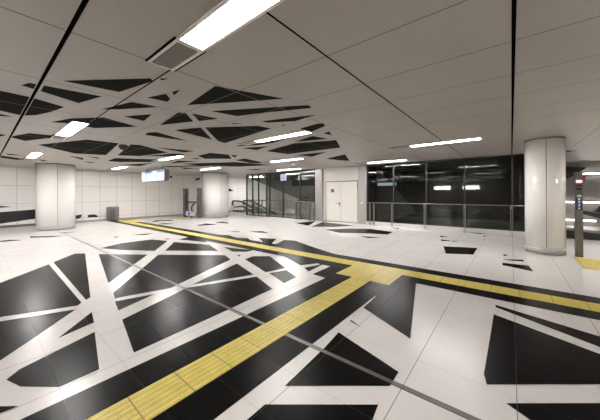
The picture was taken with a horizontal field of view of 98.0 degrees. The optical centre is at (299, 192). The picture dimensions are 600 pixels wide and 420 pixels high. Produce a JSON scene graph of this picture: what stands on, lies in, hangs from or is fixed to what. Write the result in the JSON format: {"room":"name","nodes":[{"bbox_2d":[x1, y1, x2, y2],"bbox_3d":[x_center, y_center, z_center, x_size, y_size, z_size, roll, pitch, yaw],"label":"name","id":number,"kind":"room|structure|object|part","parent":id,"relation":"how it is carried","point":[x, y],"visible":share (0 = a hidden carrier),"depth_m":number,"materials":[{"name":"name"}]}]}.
{"room":"metro station","nodes":[
{"label":"metro station","id":0,"kind":"room"},
{"bbox_2d":[0,166,274,225],"bbox_3d":[-13.410,0.200,14.731,0.212,3.060,34.000,0,0,39],"label":"wall","id":1,"kind":"structure","parent":0,"point":[96,191],"depth_m":16.58,"materials":[{"name":"white tile"}]},
{"bbox_2d":[0,207,275,227],"bbox_3d":[-13.316,1.669,14.662,0.030,0.120,34.000,0,0,39],"label":"baseboard","id":2,"kind":"structure","parent":1,"relation":"attached to","point":[275,207],"depth_m":15.95,"materials":[{"name":"silver metal"}]},
{"bbox_2d":[250,175,314,200],"bbox_3d":[-0.454,-0.272,21.605,10.690,2.250,0.400,0,0,39],"label":"wall","id":3,"kind":"structure","parent":0,"point":[291,185],"depth_m":21.27,"materials":[{"name":"grey"}]},
{"bbox_2d":[275,189,312,209],"bbox_3d":[8.540,0.219,18.952,28.600,3.360,0.200,0,0,39],"label":"wall","id":4,"kind":"structure","parent":0,"point":[278,194],"depth_m":26.62,"materials":[{"name":"white"}]},
{"bbox_2d":[0,208,599,419],"bbox_3d":[-2.218,1.812,5.668,28.600,0.303,34.000,0,0,39],"label":"floor","id":5,"kind":"structure","parent":0,"point":[84,329],"depth_m":3.30,"materials":[{"name":"white tile"}]},
{"bbox_2d":[35,163,75,230],"bbox_3d":[-11.599,0.189,12.401,1.424,3.060,1.424,0,0,39],"label":"column","id":6,"kind":"structure","parent":5,"relation":"on","point":[55,186],"depth_m":11.86,"materials":[{"name":"white"}]},
{"bbox_2d":[106,207,112,220],"bbox_3d":[-11.710,1.292,16.036,0.308,0.856,0.308,0,0,39],"label":"litter bin","id":7,"kind":"object","parent":5,"relation":"on","point":[109,209],"visible":0.98,"depth_m":15.92,"materials":[{"name":"silver metal"}]},
{"bbox_2d":[113,207,118,220],"bbox_3d":[-11.496,1.290,16.300,0.308,0.856,0.308,0,0,39],"label":"litter bin","id":8,"kind":"object","parent":5,"relation":"on","point":[115,209],"visible":0.98,"depth_m":16.17,"materials":[{"name":"silver metal"}]},
{"bbox_2d":[184,203,194,217],"bbox_3d":[-7.610,1.202,18.000,1.197,0.987,0.245,0,0,39],"label":"wheeled cart","id":9,"kind":"object","parent":5,"relation":"on","point":[191,213],"visible":0.99,"depth_m":17.81,"materials":[{"name":"metal"}]},
{"bbox_2d":[186,211,194,215],"bbox_3d":[-7.529,1.425,17.938,0.900,0.300,0.240,0,0,39],"label":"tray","id":10,"kind":"object","parent":9,"relation":"on","point":[188,213],"depth_m":17.78,"materials":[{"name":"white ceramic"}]},
{"bbox_2d":[183,188,201,217],"bbox_3d":[-7.481,0.694,18.097,2.120,2.000,0.248,0,0,39],"label":"security gate","id":11,"kind":"object","parent":5,"relation":"on","point":[199,190],"visible":0.91,"depth_m":17.49,"materials":[{"name":"metal"}]},
{"bbox_3d":[-8.178,0.699,18.667,0.320,2.000,0.240,0,0,39],"label":"post","id":12,"kind":"part","parent":11,"relation":"part of","materials":[{"name":"metal"}]},
{"bbox_3d":[-6.768,0.690,17.524,0.290,2.000,0.240,0,0,39],"label":"post","id":13,"kind":"part","parent":11,"relation":"part of","materials":[{"name":"metal"}]},
{"bbox_2d":[201,172,228,217],"bbox_3d":[-5.931,0.155,18.298,1.824,3.060,1.824,0,0,39],"label":"column","id":14,"kind":"structure","parent":5,"relation":"on","point":[215,185],"depth_m":17.52,"materials":[{"name":"white"}]},
{"bbox_2d":[86,277,368,419],"bbox_3d":[-1.037,1.651,2.258,0.370,0.011,6.990,0,0,39],"label":"tactile strip","id":15,"kind":"object","parent":5,"relation":"on","point":[154,399],"visible":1,"depth_m":2.49,"materials":[{"name":"yellow tile"}]},
{"bbox_2d":[118,220,358,264],"bbox_3d":[-4.952,1.674,11.101,16.110,0.011,0.380,0,0,39],"label":"tactile strip","id":16,"kind":"object","parent":5,"relation":"on","point":[316,256],"visible":1,"depth_m":8.00,"materials":[{"name":"yellow tile"}]},
{"bbox_2d":[232,200,278,214],"bbox_3d":[-3.535,1.933,22.259,5.778,2.575,1.340,0,0,39],"label":"railing","id":17,"kind":"object","parent":5,"relation":"on","point":[243,202],"visible":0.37,"depth_m":22.89,"materials":[{"name":"black metal"}]},
{"bbox_3d":[-3.921,1.477,21.786,5.778,1.657,0.120,0,0,39],"label":"handrail","id":18,"kind":"part","parent":17,"relation":"part of","materials":[{"name":"metal"}]},
{"bbox_2d":[254,200,267,216],"bbox_3d":[-2.739,1.096,18.251,1.470,1.140,0.100,0,0,39],"label":"railing","id":19,"kind":"object","parent":5,"relation":"on","point":[254,200],"visible":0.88,"depth_m":18.16,"materials":[{"name":"metal"}]},
{"bbox_3d":[-2.642,1.116,18.172,0.120,1.100,0.100,0,0,39],"label":"post","id":20,"kind":"part","parent":19,"relation":"part of","materials":[{"name":"metal"}]},
{"bbox_2d":[56,230,480,419],"bbox_3d":[-2.707,1.664,5.106,28.450,0.004,0.056,0,0,39],"label":"trim","id":21,"kind":"structure","parent":5,"relation":"in","point":[399,385],"depth_m":2.51,"materials":[{"name":"silver metal"}]},
{"bbox_2d":[246,169,314,219],"bbox_3d":[-1.521,0.129,17.736,6.500,3.060,0.100,0,0,39],"label":"window","id":22,"kind":"structure","parent":5,"relation":"on","point":[282,200],"depth_m":18.22,"materials":[{"name":"black glass"}]},
{"bbox_2d":[293,201,314,220],"bbox_3d":[0.228,1.078,15.846,1.710,1.140,0.100,0,0,39],"label":"railing","id":23,"kind":"object","parent":5,"relation":"on","point":[293,201],"visible":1,"depth_m":15.93,"materials":[{"name":"metal"}]},
{"bbox_3d":[-0.249,1.101,16.233,0.120,1.100,0.100,0,0,39],"label":"post","id":24,"kind":"part","parent":23,"relation":"part of","materials":[{"name":"metal"}]},
{"bbox_2d":[337,262,407,284],"bbox_3d":[1.502,1.636,5.407,1.090,0.010,1.100,0,0,39],"label":"junction","id":25,"kind":"object","parent":5,"relation":"on","point":[371,272],"visible":1,"depth_m":5.34,"materials":[{"name":"yellow tile"}]},
{"bbox_2d":[366,221,524,235],"bbox_3d":[6.315,1.533,11.385,7.180,0.160,0.270,0,0,39],"label":"trim","id":26,"kind":"structure","parent":5,"relation":"on","point":[490,231],"depth_m":11.05,"materials":[{"name":"grey"}]},
{"bbox_2d":[367,154,524,231],"bbox_3d":[6.313,0.003,11.386,7.190,2.900,0.100,0,0,39],"label":"window","id":27,"kind":"structure","parent":26,"relation":"on","point":[487,180],"depth_m":11.16,"materials":[{"name":"black glass"}]},
{"bbox_3d":[4.063,0.016,13.191,1.300,2.820,0.012,0,0,39],"label":"pane","id":28,"kind":"part","parent":27,"relation":"part of","materials":[{"name":"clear glass"}]},
{"bbox_3d":[5.166,0.009,12.297,1.420,2.820,0.012,0,0,39],"label":"pane","id":29,"kind":"part","parent":27,"relation":"part of","materials":[{"name":"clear glass"}]},
{"bbox_3d":[6.314,0.003,11.367,1.415,2.820,0.012,0,0,39],"label":"pane","id":30,"kind":"part","parent":27,"relation":"part of","materials":[{"name":"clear glass"}]},
{"bbox_3d":[7.487,-0.004,10.416,1.485,2.820,0.012,0,0,39],"label":"pane","id":31,"kind":"part","parent":27,"relation":"part of","materials":[{"name":"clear glass"}]},
{"bbox_3d":[8.580,-0.011,9.530,1.210,2.820,0.012,0,0,39],"label":"pane","id":32,"kind":"part","parent":27,"relation":"part of","materials":[{"name":"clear glass"}]},
{"bbox_2d":[366,202,524,235],"bbox_3d":[6.090,1.039,11.159,6.900,1.150,0.100,0,0,39],"label":"railing","id":33,"kind":"object","parent":5,"relation":"on","point":[424,205],"visible":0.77,"depth_m":11.58,"materials":[{"name":"silver metal"}]},
{"bbox_3d":[3.542,1.074,13.224,0.120,1.110,0.100,0,0,39],"label":"post","id":34,"kind":"part","parent":33,"relation":"part of","materials":[{"name":"silver metal"}]},
{"bbox_3d":[3.713,1.073,13.086,0.120,1.110,0.100,0,0,39],"label":"post","id":35,"kind":"part","parent":33,"relation":"part of","materials":[{"name":"silver metal"}]},
{"bbox_3d":[4.412,1.069,12.519,0.120,1.110,0.100,0,0,39],"label":"post","id":36,"kind":"part","parent":33,"relation":"part of","materials":[{"name":"silver metal"}]},
{"bbox_3d":[5.546,1.062,11.600,0.120,1.110,0.100,0,0,39],"label":"post","id":37,"kind":"part","parent":33,"relation":"part of","materials":[{"name":"silver metal"}]},
{"bbox_3d":[6.087,0.484,11.159,6.900,0.041,0.042,0,0,39],"label":"handrail","id":38,"kind":"part","parent":33,"relation":"part of","materials":[{"name":"silver metal"}]},
{"bbox_3d":[6.727,1.055,10.643,0.120,1.110,0.100,0,0,39],"label":"post","id":39,"kind":"part","parent":33,"relation":"part of","materials":[{"name":"silver metal"}]},
{"bbox_3d":[7.877,1.048,9.711,0.120,1.110,0.100,0,0,39],"label":"post","id":40,"kind":"part","parent":33,"relation":"part of","materials":[{"name":"silver metal"}]},
{"bbox_2d":[402,270,599,311],"bbox_3d":[5.143,1.614,2.919,7.700,0.011,0.380,0,0,39],"label":"tactile strip","id":41,"kind":"object","parent":5,"relation":"on","point":[579,304],"visible":1,"depth_m":4.27,"materials":[{"name":"yellow tile"}]},
{"bbox_2d":[524,136,566,255],"bbox_3d":[6.652,0.081,7.095,0.844,3.060,0.844,0,0,39],"label":"column","id":42,"kind":"structure","parent":5,"relation":"on","point":[544,157],"depth_m":6.78,"materials":[{"name":"white metal"}]},
{"bbox_2d":[574,172,584,256],"bbox_3d":[7.039,0.543,6.556,0.180,2.130,0.133,0,0,39],"label":"post","id":43,"kind":"object","parent":5,"relation":"on","point":[579,177],"visible":1,"depth_m":6.53,"materials":[{"name":"metal"}]},
{"bbox_3d":[6.987,0.279,6.525,0.110,0.300,0.005,0,0,39],"label":"button plate","id":44,"kind":"part","parent":43,"relation":"part of","materials":[{"name":"blue"}]},
{"bbox_2d":[566,206,599,240],"bbox_3d":[11.552,0.832,8.212,4.600,1.500,1.300,0,0,39],"label":"escalator","id":45,"kind":"object","parent":5,"relation":"on","point":[587,234],"visible":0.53,"depth_m":8.93,"materials":[{"name":"black metal"}]},
{"bbox_3d":[11.448,0.752,7.845,4.300,0.340,0.200,0,0,39],"label":"handrail","id":46,"kind":"part","parent":45,"relation":"part of","materials":[{"name":"black rubber"}]},
{"bbox_2d":[573,257,599,269],"bbox_3d":[7.308,1.602,5.367,2.220,0.010,1.230,0,0,39],"label":"pad","id":47,"kind":"object","parent":5,"relation":"on","point":[587,263],"visible":1,"depth_m":5.93,"materials":[{"name":"yellow tile"}]},
{"bbox_2d":[0,0,599,178],"bbox_3d":[-2.237,-1.518,5.668,28.600,0.258,34.000,0,0,39],"label":"ceiling","id":48,"kind":"structure","parent":0,"point":[367,78],"depth_m":3.38,"materials":[{"name":"grey"}]},
{"bbox_2d":[23,152,42,159],"bbox_3d":[-9.852,-1.346,9.613,2.420,0.012,0.316,0,0,39],"label":"recessed light","id":49,"kind":"object","parent":48,"relation":"in","point":[32,156],"visible":1,"depth_m":9.62,"materials":[{"name":"white plastic"}]},
{"bbox_2d":[27,153,40,157],"bbox_3d":[-9.603,-1.348,9.412,1.740,0.008,0.220,0,0,39],"label":"diffuser","id":50,"kind":"object","parent":49,"relation":"attached to","point":[32,155],"depth_m":9.38,"materials":[{"name":"white plastic"}]},
{"bbox_2d":[49,121,88,139],"bbox_3d":[-5.229,-1.373,5.867,2.420,0.012,0.316,0,0,39],"label":"recessed light","id":51,"kind":"object","parent":48,"relation":"in","point":[72,127],"visible":1,"depth_m":5.73,"materials":[{"name":"white plastic"}]},
{"bbox_2d":[53,135,66,139],"bbox_3d":[-5.928,-1.370,6.433,0.580,0.007,0.188,0,0,39],"label":"vent grille","id":52,"kind":"object","parent":51,"relation":"attached to","point":[59,137],"depth_m":6.44,"materials":[{"name":"grey metal"}]},
{"bbox_2d":[57,122,86,135],"bbox_3d":[-4.981,-1.375,5.665,1.740,0.008,0.220,0,0,39],"label":"diffuser","id":53,"kind":"object","parent":51,"relation":"attached to","point":[71,128],"depth_m":5.56,"materials":[{"name":"white plastic"}]},
{"bbox_2d":[118,144,127,149],"bbox_3d":[-5.013,-1.296,7.403,0.240,0.168,0.240,0,0,39],"label":"dome camera","id":54,"kind":"object","parent":48,"relation":"attached to","point":[121,146],"visible":0.99,"depth_m":7.33,"materials":[{"name":"black plastic"}]},
{"bbox_2d":[142,167,168,182],"bbox_3d":[-8.011,-0.988,14.343,2.980,0.750,0.236,0,0,39],"label":"display","id":55,"kind":"object","parent":48,"relation":"hanging from","point":[163,174],"visible":0.94,"depth_m":13.99,"materials":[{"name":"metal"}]},
{"bbox_2d":[152,156,184,161],"bbox_3d":[-5.399,-1.372,10.548,2.420,0.012,0.316,0,0,39],"label":"recessed light","id":56,"kind":"object","parent":48,"relation":"in","point":[173,157],"visible":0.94,"depth_m":10.40,"materials":[{"name":"white plastic"}]},
{"bbox_2d":[160,156,181,159],"bbox_3d":[-5.151,-1.375,10.347,1.740,0.008,0.220,0,0,39],"label":"diffuser","id":57,"kind":"object","parent":56,"relation":"attached to","point":[173,157],"depth_m":10.37,"materials":[{"name":"white plastic"}]},
{"bbox_2d":[145,0,284,71],"bbox_3d":[-0.592,-1.401,2.107,2.420,0.012,0.316,0,0,39],"label":"recessed light","id":58,"kind":"object","parent":48,"relation":"in","point":[227,17],"visible":1,"depth_m":2.24,"materials":[{"name":"white plastic"}]},
{"bbox_2d":[153,43,196,68],"bbox_3d":[-1.291,-1.398,2.674,0.580,0.007,0.188,0,0,39],"label":"vent grille","id":59,"kind":"object","parent":58,"relation":"attached to","point":[179,52],"depth_m":2.66,"materials":[{"name":"grey metal"}]},
{"bbox_2d":[181,0,277,49],"bbox_3d":[-0.343,-1.403,1.906,1.740,0.008,0.220,0,0,39],"label":"diffuser","id":60,"kind":"object","parent":58,"relation":"attached to","point":[231,15],"depth_m":2.13,"materials":[{"name":"white plastic"}]},
{"bbox_2d":[238,130,311,145],"bbox_3d":[-0.731,-1.400,6.764,2.420,0.012,0.316,0,0,39],"label":"recessed light","id":61,"kind":"object","parent":48,"relation":"in","point":[305,131],"visible":1,"depth_m":6.65,"materials":[{"name":"white plastic"}]},
{"bbox_2d":[256,131,308,141],"bbox_3d":[-0.482,-1.402,6.562,1.740,0.008,0.220,0,0,39],"label":"diffuser","id":62,"kind":"object","parent":61,"relation":"attached to","point":[301,132],"depth_m":6.47,"materials":[{"name":"white plastic"}]},
{"bbox_2d":[260,158,302,162],"bbox_3d":[-0.855,-1.399,11.422,2.420,0.012,0.316,0,0,39],"label":"recessed light","id":63,"kind":"object","parent":48,"relation":"in","point":[296,158],"visible":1,"depth_m":11.27,"materials":[{"name":"white plastic"}]},
{"bbox_2d":[281,171,285,180],"bbox_3d":[-1.089,-1.104,17.119,0.480,0.600,0.044,0,0,39],"label":"sign","id":64,"kind":"object","parent":48,"relation":"hanging from","point":[283,176],"visible":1,"depth_m":17.09,"materials":[{"name":"grey plastic"}]},
{"bbox_2d":[356,160,405,163],"bbox_3d":[3.681,-1.426,12.096,2.420,0.012,0.316,0,0,39],"label":"recessed light","id":65,"kind":"object","parent":48,"relation":"in","point":[393,160],"visible":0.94,"depth_m":12.04,"materials":[{"name":"white plastic"}]},
{"bbox_2d":[389,137,481,148],"bbox_3d":[3.829,-1.427,7.625,2.420,0.012,0.316,0,0,39],"label":"recessed light","id":66,"kind":"object","parent":48,"relation":"in","point":[479,138],"visible":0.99,"depth_m":7.52,"materials":[{"name":"white plastic"}]},
{"bbox_2d":[412,138,479,146],"bbox_3d":[4.078,-1.429,7.424,1.740,0.008,0.220,0,0,39],"label":"diffuser","id":67,"kind":"object","parent":66,"relation":"attached to","point":[471,139],"depth_m":7.38,"materials":[{"name":"white plastic"}]},
{"bbox_2d":[323,166,358,222],"bbox_3d":[2.379,0.106,14.742,2.330,3.060,0.300,0,0,39],"label":"wall door","id":68,"kind":"structure","parent":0,"point":[342,173],"depth_m":14.67,"materials":[{"name":"white paint"}]},
{"bbox_2d":[315,169,323,220],"bbox_3d":[1.235,0.113,15.579,0.500,3.060,0.440,0,0,39],"label":"door frame","id":69,"kind":"structure","parent":68,"relation":"attached to","point":[319,212],"depth_m":15.37,"materials":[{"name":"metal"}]},
{"bbox_2d":[326,180,357,222],"bbox_3d":[2.330,0.471,14.624,2.080,2.270,0.248,0,0,39],"label":"door","id":70,"kind":"structure","parent":68,"relation":"attached to","point":[341,204],"depth_m":14.53,"materials":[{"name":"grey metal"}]},
{"bbox_2d":[359,165,366,223],"bbox_3d":[3.399,0.100,13.825,0.410,3.060,0.440,0,0,39],"label":"door frame","id":71,"kind":"structure","parent":68,"relation":"attached to","point":[362,169],"depth_m":13.62,"materials":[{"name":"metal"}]},
{"bbox_2d":[566,160,599,226],"bbox_3d":[15.435,0.028,10.769,7.580,3.060,0.230,0,0,39],"label":"wall","id":72,"kind":"structure","parent":0,"point":[591,185],"depth_m":12.26,"materials":[{"name":"grey"}]},
{"bbox_2d":[566,219,596,221],"bbox_3d":[13.167,1.302,12.408,1.280,0.100,0.110,0,0,39],"label":"linear light","id":73,"kind":"object","parent":72,"relation":"attached to","point":[584,220],"visible":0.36,"depth_m":12.22,"materials":[{"name":"white plastic"}]},
{"bbox_2d":[566,201,599,203],"bbox_3d":[14.319,0.435,11.470,4.260,0.100,0.110,0,0,39],"label":"linear light","id":74,"kind":"object","parent":72,"relation":"attached to","point":[566,201],"visible":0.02,"depth_m":12.17,"materials":[{"name":"white plastic"}]},
{"bbox_2d":[583,172,599,174],"bbox_3d":[14.560,-0.896,11.268,3.620,0.100,0.110,0,0,39],"label":"linear light","id":75,"kind":"object","parent":72,"relation":"attached to","point":[594,173],"visible":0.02,"depth_m":12.05,"materials":[{"name":"white plastic"}]}
]}

